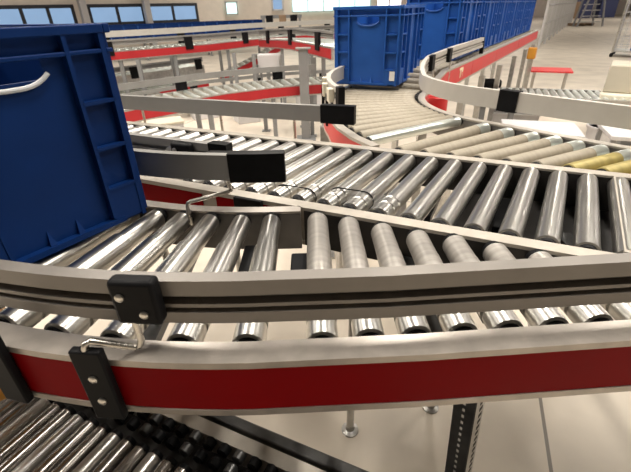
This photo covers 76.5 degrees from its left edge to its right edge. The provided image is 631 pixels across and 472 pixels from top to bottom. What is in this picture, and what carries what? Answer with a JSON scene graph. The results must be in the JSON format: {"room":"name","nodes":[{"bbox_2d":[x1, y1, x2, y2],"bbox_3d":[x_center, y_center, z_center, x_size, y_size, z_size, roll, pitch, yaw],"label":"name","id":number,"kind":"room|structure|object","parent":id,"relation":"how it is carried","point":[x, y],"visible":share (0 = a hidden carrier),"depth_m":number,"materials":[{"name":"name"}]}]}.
{"room":"distribution center","nodes":[
{"label":"distribution center","id":0,"kind":"room"},
{"bbox_2d":[76,0,90,22],"bbox_3d":[-9.853,-10.886,16.162,0.260,6.100,0.260,25,39,38],"label":"wall pillar","id":1,"kind":"structure","parent":0,"point":[82,6],"depth_m":16.86,"materials":[{"name":"grey paint"}]},
{"bbox_2d":[0,0,227,47],"bbox_3d":[-14.551,-8.646,12.453,0.200,6.100,27.436,25,39,38],"label":"wall","id":2,"kind":"structure","parent":0,"point":[208,10],"depth_m":19.11,"materials":[{"name":"beige paint"}]},
{"bbox_2d":[0,4,77,23],"bbox_3d":[-11.212,-8.798,16.069,0.060,0.840,2.980,25,39,38],"label":"window","id":3,"kind":"structure","parent":2,"relation":"in","point":[9,14],"depth_m":16.08,"materials":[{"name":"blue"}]},
{"bbox_2d":[86,4,145,24],"bbox_3d":[-8.929,-10.007,18.083,0.060,0.840,2.530,25,39,38],"label":"window","id":4,"kind":"structure","parent":2,"relation":"in","point":[112,14],"depth_m":18.03,"materials":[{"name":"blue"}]},
{"bbox_2d":[150,3,199,22],"bbox_3d":[-7.030,-11.012,19.758,0.060,0.840,2.780,25,39,38],"label":"window","id":5,"kind":"structure","parent":2,"relation":"in","point":[161,12],"depth_m":19.78,"materials":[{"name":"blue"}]},
{"bbox_2d":[141,0,157,44],"bbox_3d":[-7.901,-11.919,17.884,0.260,6.100,0.260,25,39,38],"label":"wall pillar","id":6,"kind":"structure","parent":0,"point":[145,3],"depth_m":18.63,"materials":[{"name":"grey paint"}]},
{"bbox_2d":[224,0,375,38],"bbox_3d":[-0.893,-13.824,20.889,8.200,6.100,0.200,-2,30,0],"label":"wall","id":7,"kind":"structure","parent":0,"point":[247,9],"depth_m":21.73,"materials":[{"name":"beige paint"}]},
{"bbox_2d":[225,1,238,14],"bbox_3d":[-4.499,-12.234,21.480,0.670,0.640,0.060,-2,30,0],"label":"window","id":8,"kind":"structure","parent":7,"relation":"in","point":[231,7],"depth_m":21.46,"materials":[{"name":"white glass"}]},
{"bbox_2d":[272,0,283,10],"bbox_3d":[-2.031,-12.517,21.359,0.620,0.850,0.060,-2,30,0],"label":"window","id":9,"kind":"structure","parent":7,"relation":"in","point":[277,5],"depth_m":21.45,"materials":[{"name":"blue glass"}]},
{"bbox_2d":[291,0,370,12],"bbox_3d":[0.839,-12.720,21.290,4.250,1.350,0.060,-2,30,0],"label":"window","id":10,"kind":"structure","parent":7,"relation":"in","point":[297,5],"depth_m":21.46,"materials":[{"name":"white glass"}]},
{"bbox_2d":[5,15,630,471],"bbox_3d":[4.779,-7.832,16.331,62.000,0.100,62.000,-2,30,0],"label":"floor","id":11,"kind":"structure","parent":0,"point":[589,432],"depth_m":1.48,"materials":[{"name":"concrete"}]},
{"bbox_2d":[135,60,159,95],"bbox_3d":[-2.441,-2.095,5.706,0.384,0.770,0.162,-6,30,-8],"label":"upright","id":12,"kind":"object","parent":11,"relation":"on","point":[138,62],"visible":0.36,"depth_m":5.59,"materials":[{"name":"grey paint"}]},
{"bbox_2d":[113,57,204,85],"bbox_3d":[-3.443,-2.032,5.758,0.658,0.660,4.112,25,39,38],"label":"conveyor","id":13,"kind":"object","parent":11,"relation":"on","point":[150,72],"visible":0.38,"depth_m":6.32,"materials":[{"name":"metal"}]},
{"bbox_2d":[141,116,184,126],"bbox_3d":[-1.888,-1.320,4.912,0.520,0.180,0.320,-15,32,-22],"label":"storage box","id":14,"kind":"object","parent":11,"relation":"on","point":[176,120],"visible":0.3,"depth_m":4.86,"materials":[{"name":"white paint"}]},
{"bbox_2d":[119,80,208,93],"bbox_3d":[-3.083,-1.966,5.917,0.660,0.370,3.324,23,38,36],"label":"conveyor","id":15,"kind":"object","parent":11,"relation":"on","point":[165,85],"visible":0.12,"depth_m":6.40,"materials":[{"name":"metal"}]},
{"bbox_2d":[0,397,368,471],"bbox_3d":[-0.590,0.763,0.954,1.800,0.400,0.732,11,32,22],"label":"conveyor","id":16,"kind":"object","parent":11,"relation":"on","point":[40,435],"visible":0.7,"depth_m":1.00,"materials":[{"name":"metal"}]},
{"bbox_2d":[190,114,218,120],"bbox_3d":[-1.602,-1.815,5.729,0.370,0.220,0.320,-15,32,-22],"label":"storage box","id":17,"kind":"object","parent":11,"relation":"on","point":[193,116],"visible":0.27,"depth_m":5.64,"materials":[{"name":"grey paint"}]},
{"bbox_2d":[105,19,333,92],"bbox_3d":[-2.317,-2.666,6.352,9.790,1.120,1.107,-23,36,-33],"label":"conveyor","id":18,"kind":"object","parent":11,"relation":"on","point":[185,45],"visible":0.4,"depth_m":6.21,"materials":[{"name":"metal"}]},
{"bbox_2d":[118,64,321,136],"bbox_3d":[-1.226,-1.216,4.127,3.252,0.740,0.851,-23,36,-33],"label":"conveyor","id":19,"kind":"object","parent":11,"relation":"on","point":[263,90],"visible":0.52,"depth_m":4.36,"materials":[{"name":"metal"}]},
{"bbox_2d":[122,70,342,94],"bbox_3d":[-1.699,-1.969,5.842,5.222,0.380,1.125,-24,36,-34],"label":"guard rail","id":20,"kind":"object","parent":11,"relation":"on","point":[192,85],"visible":0.02,"depth_m":6.41,"materials":[{"name":"metal"}]},
{"bbox_2d":[232,53,238,82],"bbox_3d":[-1.219,-2.411,6.202,0.384,0.770,0.162,-6,30,-8],"label":"upright","id":21,"kind":"object","parent":11,"relation":"on","point":[233,54],"visible":0.24,"depth_m":6.07,"materials":[{"name":"grey paint"}]},
{"bbox_2d":[143,29,333,60],"bbox_3d":[-5.483,-6.050,12.963,13.895,0.634,0.827,-15,32,-22],"label":"conveyor","id":22,"kind":"object","parent":11,"relation":"on","point":[145,44],"visible":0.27,"depth_m":13.92,"materials":[{"name":"metal"}]},
{"bbox_2d":[108,24,125,39],"bbox_3d":[-6.187,-6.346,12.450,0.402,0.400,0.602,-15,32,-22],"label":"tote","id":23,"kind":"object","parent":22,"relation":"on","point":[120,26],"visible":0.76,"depth_m":12.19,"materials":[{"name":"blue plastic"}]},
{"bbox_2d":[122,24,139,38],"bbox_3d":[-5.816,-6.447,12.610,0.402,0.400,0.602,-15,32,-22],"label":"tote","id":24,"kind":"object","parent":22,"relation":"on","point":[125,26],"visible":0.61,"depth_m":12.37,"materials":[{"name":"blue plastic"}]},
{"bbox_2d":[137,23,153,37],"bbox_3d":[-5.446,-6.548,12.769,0.402,0.400,0.602,-15,32,-22],"label":"tote","id":25,"kind":"object","parent":22,"relation":"on","point":[147,25],"visible":0.5,"depth_m":12.52,"materials":[{"name":"blue plastic"}]},
{"bbox_2d":[150,23,166,36],"bbox_3d":[-5.075,-6.649,12.928,0.402,0.400,0.602,-15,32,-22],"label":"tote","id":26,"kind":"object","parent":22,"relation":"on","point":[154,25],"visible":0.38,"depth_m":12.68,"materials":[{"name":"blue plastic"}]},
{"bbox_2d":[165,22,178,35],"bbox_3d":[-4.705,-6.750,13.087,0.402,0.400,0.602,-15,32,-22],"label":"tote","id":27,"kind":"object","parent":22,"relation":"on","point":[174,24],"visible":0.43,"depth_m":12.82,"materials":[{"name":"blue plastic"}]},
{"bbox_2d":[176,22,192,34],"bbox_3d":[-4.335,-6.851,13.247,0.402,0.400,0.602,-15,32,-22],"label":"tote","id":28,"kind":"object","parent":22,"relation":"on","point":[181,24],"visible":0.52,"depth_m":12.99,"materials":[{"name":"blue plastic"}]},
{"bbox_2d":[192,21,205,34],"bbox_3d":[-3.964,-6.952,13.406,0.402,0.400,0.602,-15,32,-22],"label":"tote","id":29,"kind":"object","parent":22,"relation":"on","point":[200,23],"visible":0.46,"depth_m":13.15,"materials":[{"name":"blue plastic"}]},
{"bbox_2d":[201,21,217,33],"bbox_3d":[-3.594,-7.053,13.565,0.402,0.400,0.602,-15,32,-22],"label":"tote","id":30,"kind":"object","parent":22,"relation":"on","point":[207,23],"visible":0.44,"depth_m":13.31,"materials":[{"name":"blue plastic"}]},
{"bbox_2d":[217,21,229,32],"bbox_3d":[-3.224,-7.154,13.724,0.402,0.400,0.602,-15,32,-22],"label":"tote","id":31,"kind":"object","parent":22,"relation":"on","point":[218,22],"visible":0.43,"depth_m":13.46,"materials":[{"name":"blue plastic"}]},
{"bbox_2d":[226,20,241,30],"bbox_3d":[-2.853,-7.255,13.884,0.402,0.400,0.602,-15,32,-22],"label":"tote","id":32,"kind":"object","parent":22,"relation":"on","point":[230,21],"visible":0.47,"depth_m":13.62,"materials":[{"name":"blue plastic"}]},
{"bbox_2d":[241,20,252,30],"bbox_3d":[-2.483,-7.356,14.043,0.402,0.400,0.602,-15,32,-22],"label":"tote","id":33,"kind":"object","parent":22,"relation":"on","point":[242,21],"visible":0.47,"depth_m":13.78,"materials":[{"name":"blue plastic"}]},
{"bbox_2d":[252,19,262,29],"bbox_3d":[-2.113,-7.457,14.202,0.402,0.400,0.602,-15,32,-22],"label":"tote","id":34,"kind":"object","parent":22,"relation":"on","point":[253,20],"visible":0.32,"depth_m":13.95,"materials":[{"name":"blue plastic"}]},
{"bbox_2d":[233,101,260,123],"bbox_3d":[-0.950,-1.729,5.443,0.320,0.320,0.320,-15,32,-22],"label":"storage box","id":35,"kind":"object","parent":11,"relation":"on","point":[240,120],"visible":0.32,"depth_m":5.38,"materials":[{"name":"white paint"}]},
{"bbox_2d":[218,48,280,82],"bbox_3d":[-1.238,-3.278,7.706,1.276,0.794,0.467,-11,31,-16],"label":"conveyor","id":36,"kind":"object","parent":11,"relation":"on","point":[247,63],"visible":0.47,"depth_m":7.53,"materials":[{"name":"metal"}]},
{"bbox_2d":[252,54,259,101],"bbox_3d":[-0.896,-2.321,6.028,0.384,0.770,0.162,-6,30,-8],"label":"upright","id":37,"kind":"object","parent":11,"relation":"on","point":[253,55],"visible":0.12,"depth_m":5.88,"materials":[{"name":"grey paint"}]},
{"bbox_2d":[257,53,282,102],"bbox_3d":[-0.689,-2.414,6.202,0.340,0.750,0.211,-2,30,0],"label":"base cabinet","id":38,"kind":"object","parent":11,"relation":"on","point":[264,59],"visible":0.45,"depth_m":5.97,"materials":[{"name":"white paint"}]},
{"bbox_2d":[260,14,301,78],"bbox_3d":[-0.694,-4.011,8.528,0.850,1.230,0.150,-2,30,0],"label":"scanner","id":39,"kind":"object","parent":11,"relation":"on","point":[269,18],"visible":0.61,"depth_m":8.21,"materials":[{"name":"grey paint"}]},
{"bbox_2d":[280,54,286,102],"bbox_3d":[-0.464,-2.235,5.854,0.384,0.770,0.162,-6,30,-8],"label":"upright","id":40,"kind":"object","parent":11,"relation":"on","point":[281,55],"visible":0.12,"depth_m":5.71,"materials":[{"name":"grey paint"}]},
{"bbox_2d":[258,28,334,124],"bbox_3d":[-0.119,-2.332,5.648,0.611,1.125,3.302,-11,31,-16],"label":"conveyor","id":41,"kind":"object","parent":11,"relation":"on","point":[323,47],"visible":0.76,"depth_m":4.89,"materials":[{"name":"metal"}]},
{"bbox_2d":[295,47,315,140],"bbox_3d":[-0.119,-1.552,4.430,0.220,0.971,0.220,-2,30,0],"label":"support post","id":42,"kind":"object","parent":11,"relation":"on","point":[302,51],"visible":0.83,"depth_m":4.33,"materials":[{"name":"grey metal"}]},
{"bbox_2d":[295,95,320,104],"bbox_3d":[-0.110,-2.120,6.039,0.320,0.370,0.320,-15,32,-22],"label":"storage box","id":43,"kind":"object","parent":11,"relation":"on","point":[318,96],"visible":0.03,"depth_m":6.00,"materials":[{"name":"white paint"}]},
{"bbox_2d":[312,57,316,103],"bbox_3d":[-0.009,-2.091,5.598,0.384,0.750,0.162,-6,30,-8],"label":"upright","id":44,"kind":"object","parent":11,"relation":"on","point":[313,58],"visible":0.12,"depth_m":5.49,"materials":[{"name":"grey paint"}]},
{"bbox_2d":[0,148,630,471],"bbox_3d":[-0.256,0.317,1.081,2.693,1.034,0.834,10,31,19],"label":"conveyor","id":45,"kind":"object","parent":11,"relation":"on","point":[438,355],"visible":0.85,"depth_m":0.59,"materials":[{"name":"metal"}]},
{"bbox_2d":[0,23,146,262],"bbox_3d":[-0.757,-0.226,0.874,0.600,0.405,0.400,16,34,29],"label":"tote","id":46,"kind":"object","parent":45,"relation":"on","point":[69,172],"visible":0.99,"depth_m":0.78,"materials":[{"name":"blue plastic"}]},
{"bbox_2d":[120,94,630,413],"bbox_3d":[0.024,0.094,1.471,3.400,1.024,0.679,11,32,22],"label":"conveyor","id":47,"kind":"object","parent":11,"relation":"on","point":[522,207],"visible":0.52,"depth_m":1.11,"materials":[{"name":"metal"}]},
{"bbox_2d":[454,193,612,252],"bbox_3d":[0.969,0.058,0.940,1.260,0.007,0.437,11,32,22],"label":"conveyor","id":48,"kind":"object","parent":47,"relation":"on","point":[569,214],"depth_m":1.13,"materials":[{"name":"metal"}]},
{"bbox_2d":[348,30,538,148],"bbox_3d":[1.766,-1.619,4.450,0.581,0.975,5.000,16,34,28],"label":"conveyor","id":49,"kind":"object","parent":11,"relation":"on","point":[463,68],"visible":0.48,"depth_m":3.44,"materials":[{"name":"metal"}]},
{"bbox_2d":[406,0,482,60],"bbox_3d":[0.969,-1.585,3.030,0.400,0.405,0.600,16,34,28],"label":"tote","id":50,"kind":"object","parent":49,"relation":"on","point":[447,23],"visible":0.76,"depth_m":2.81,"materials":[{"name":"plastic"}]},
{"bbox_2d":[475,0,499,51],"bbox_3d":[1.316,-1.867,3.509,0.400,0.405,0.600,16,34,28],"label":"tote","id":51,"kind":"object","parent":49,"relation":"on","point":[489,10],"visible":0.27,"depth_m":3.41,"materials":[{"name":"plastic"}]},
{"bbox_2d":[491,0,511,45],"bbox_3d":[1.662,-2.149,3.988,0.400,0.405,0.600,16,34,28],"label":"tote","id":52,"kind":"object","parent":49,"relation":"on","point":[504,7],"visible":0.27,"depth_m":3.89,"materials":[{"name":"plastic"}]},
{"bbox_2d":[503,0,521,40],"bbox_3d":[2.008,-2.430,4.467,0.400,0.405,0.600,16,34,28],"label":"tote","id":53,"kind":"object","parent":49,"relation":"on","point":[516,4],"visible":0.21,"depth_m":4.37,"materials":[{"name":"plastic"}]},
{"bbox_2d":[513,0,529,36],"bbox_3d":[2.354,-2.712,4.946,0.400,0.405,0.600,16,34,28],"label":"tote","id":54,"kind":"object","parent":49,"relation":"on","point":[525,3],"visible":0.26,"depth_m":4.85,"materials":[{"name":"plastic"}]},
{"bbox_2d":[523,0,535,32],"bbox_3d":[2.701,-2.994,5.426,0.400,0.405,0.600,16,34,28],"label":"tote","id":55,"kind":"object","parent":49,"relation":"on","point":[532,3],"visible":0.23,"depth_m":5.33,"materials":[{"name":"plastic"}]},
{"bbox_2d":[320,37,630,267],"bbox_3d":[0.707,-0.423,2.276,1.455,1.094,2.770,-2,30,0],"label":"conveyor","id":56,"kind":"object","parent":11,"relation":"on","point":[383,115],"visible":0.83,"depth_m":1.55,"materials":[{"name":"metal"}]},
{"bbox_2d":[333,5,425,86],"bbox_3d":[0.405,-1.193,2.478,0.400,0.405,0.600,11,32,21],"label":"tote","id":57,"kind":"object","parent":56,"relation":"on","point":[375,45],"visible":0.95,"depth_m":2.26,"materials":[{"name":"plastic"}]},
{"bbox_2d":[478,106,484,119],"bbox_3d":[1.750,-1.244,4.200,0.215,0.569,0.112,-2,30,0],"label":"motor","id":58,"kind":"object","parent":11,"relation":"on","point":[482,109],"visible":0.02,"depth_m":4.15,"materials":[{"name":"metal"}]},
{"bbox_2d":[483,78,501,119],"bbox_3d":[1.971,-1.502,4.620,0.237,0.594,0.140,-2,30,0],"label":"motor","id":59,"kind":"object","parent":11,"relation":"on","point":[489,83],"visible":0.25,"depth_m":4.45,"materials":[{"name":"black plastic"}]},
{"bbox_2d":[487,109,539,122],"bbox_3d":[2.312,-1.364,4.725,0.530,0.233,0.380,9,31,17],"label":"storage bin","id":60,"kind":"object","parent":11,"relation":"on","point":[498,115],"visible":0.13,"depth_m":4.54,"materials":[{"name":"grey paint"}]},
{"bbox_2d":[522,47,537,87],"bbox_3d":[2.921,-2.173,5.545,0.100,0.800,0.090,17,35,30],"label":"post","id":61,"kind":"object","parent":11,"relation":"on","point":[531,54],"visible":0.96,"depth_m":5.43,"materials":[{"name":"metal"}]},
{"bbox_2d":[501,119,585,137],"bbox_3d":[1.782,-0.660,3.276,0.550,0.465,0.420,9,31,17],"label":"work table","id":62,"kind":"object","parent":11,"relation":"on","point":[567,128],"visible":0.44,"depth_m":3.18,"materials":[{"name":"white paint"}]},
{"bbox_2d":[529,67,573,88],"bbox_3d":[3.243,-2.063,5.620,0.500,0.520,0.420,11,32,22],"label":"table","id":63,"kind":"object","parent":11,"relation":"on","point":[534,70],"visible":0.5,"depth_m":5.48,"materials":[{"name":"metal"}]},
{"bbox_2d":[537,0,576,48],"bbox_3d":[13.019,-11.837,20.745,0.077,2.100,22.051,16,34,28],"label":"fence","id":64,"kind":"object","parent":11,"relation":"on","point":[558,13],"visible":0.99,"depth_m":16.31,"materials":[{"name":"grey paint"}]},
{"bbox_2d":[500,87,630,143],"bbox_3d":[2.664,-1.301,4.347,1.289,0.480,0.611,9,31,18],"label":"conveyor","id":65,"kind":"object","parent":11,"relation":"on","point":[593,95],"visible":0.37,"depth_m":4.26,"materials":[{"name":"metal"}]},
{"bbox_2d":[573,2,580,18],"bbox_3d":[22.641,-20.004,35.461,1.100,1.300,0.815,-2,30,0],"label":"carton","id":66,"kind":"object","parent":11,"relation":"on","point":[578,3],"visible":0.07,"depth_m":35.09,"materials":[{"name":"brown cardboard"}]},
{"bbox_2d":[567,23,594,25],"bbox_3d":[16.532,-13.210,24.968,1.200,0.140,0.950,-2,30,0],"label":"pallet","id":67,"kind":"object","parent":11,"relation":"on","point":[568,24],"visible":0.75,"depth_m":24.71,"materials":[{"name":"brown wood"}]},
{"bbox_2d":[577,0,594,17],"bbox_3d":[24.127,-20.511,36.126,1.300,1.450,1.100,-2,30,0],"label":"container","id":68,"kind":"object","parent":11,"relation":"on","point":[589,7],"visible":0.48,"depth_m":35.68,"materials":[{"name":"plastic"}]},
{"bbox_2d":[572,0,605,26],"bbox_3d":[16.322,-13.529,23.662,1.615,2.071,0.830,-2,30,0],"label":"ladder","id":69,"kind":"object","parent":11,"relation":"on","point":[604,3],"visible":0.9,"depth_m":23.67,"materials":[{"name":"grey metal"}]},
{"bbox_2d":[586,123,610,141],"bbox_3d":[2.696,-0.891,3.792,0.294,0.312,0.294,-2,30,0],"label":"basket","id":70,"kind":"object","parent":11,"relation":"on","point":[591,131],"visible":0.19,"depth_m":3.70,"materials":[{"name":"white paint"}]},
{"bbox_2d":[591,0,618,17],"bbox_3d":[26.029,-20.466,35.952,1.600,1.450,1.100,-2,30,0],"label":"container","id":71,"kind":"object","parent":11,"relation":"on","point":[611,5],"visible":0.8,"depth_m":35.60,"materials":[{"name":"plastic"}]},
{"bbox_2d":[594,125,630,143],"bbox_3d":[2.485,-0.581,3.102,0.550,0.465,0.420,9,31,17],"label":"work table","id":72,"kind":"object","parent":11,"relation":"on","point":[615,134],"visible":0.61,"depth_m":2.98,"materials":[{"name":"white paint"}]},
{"bbox_2d":[599,60,630,145],"bbox_3d":[3.446,-1.305,4.025,1.030,0.766,0.520,18,35,30],"label":"hood","id":73,"kind":"object","parent":11,"relation":"on","point":[617,85],"visible":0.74,"depth_m":3.98,"materials":[{"name":"beige paint"}]},
{"bbox_2d":[609,0,630,56],"bbox_3d":[8.591,-5.631,10.282,1.189,1.856,0.900,19,36,32],"label":"roll cage","id":74,"kind":"object","parent":11,"relation":"on","point":[614,49],"visible":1,"depth_m":10.66,"materials":[{"name":"metal"}]},
{"bbox_2d":[402,0,630,16],"bbox_3d":[18.084,-25.473,40.457,30.400,6.100,0.200,-2,30,0],"label":"wall","id":75,"kind":"structure","parent":0,"point":[540,7],"depth_m":41.50,"materials":[{"name":"beige paint"}]},
{"bbox_2d":[377,0,402,5],"bbox_3d":[6.253,-24.636,40.488,5.260,3.160,0.060,-2,30,0],"label":"window","id":76,"kind":"structure","parent":75,"relation":"in","point":[379,2],"depth_m":40.93,"materials":[{"name":"white glass"}]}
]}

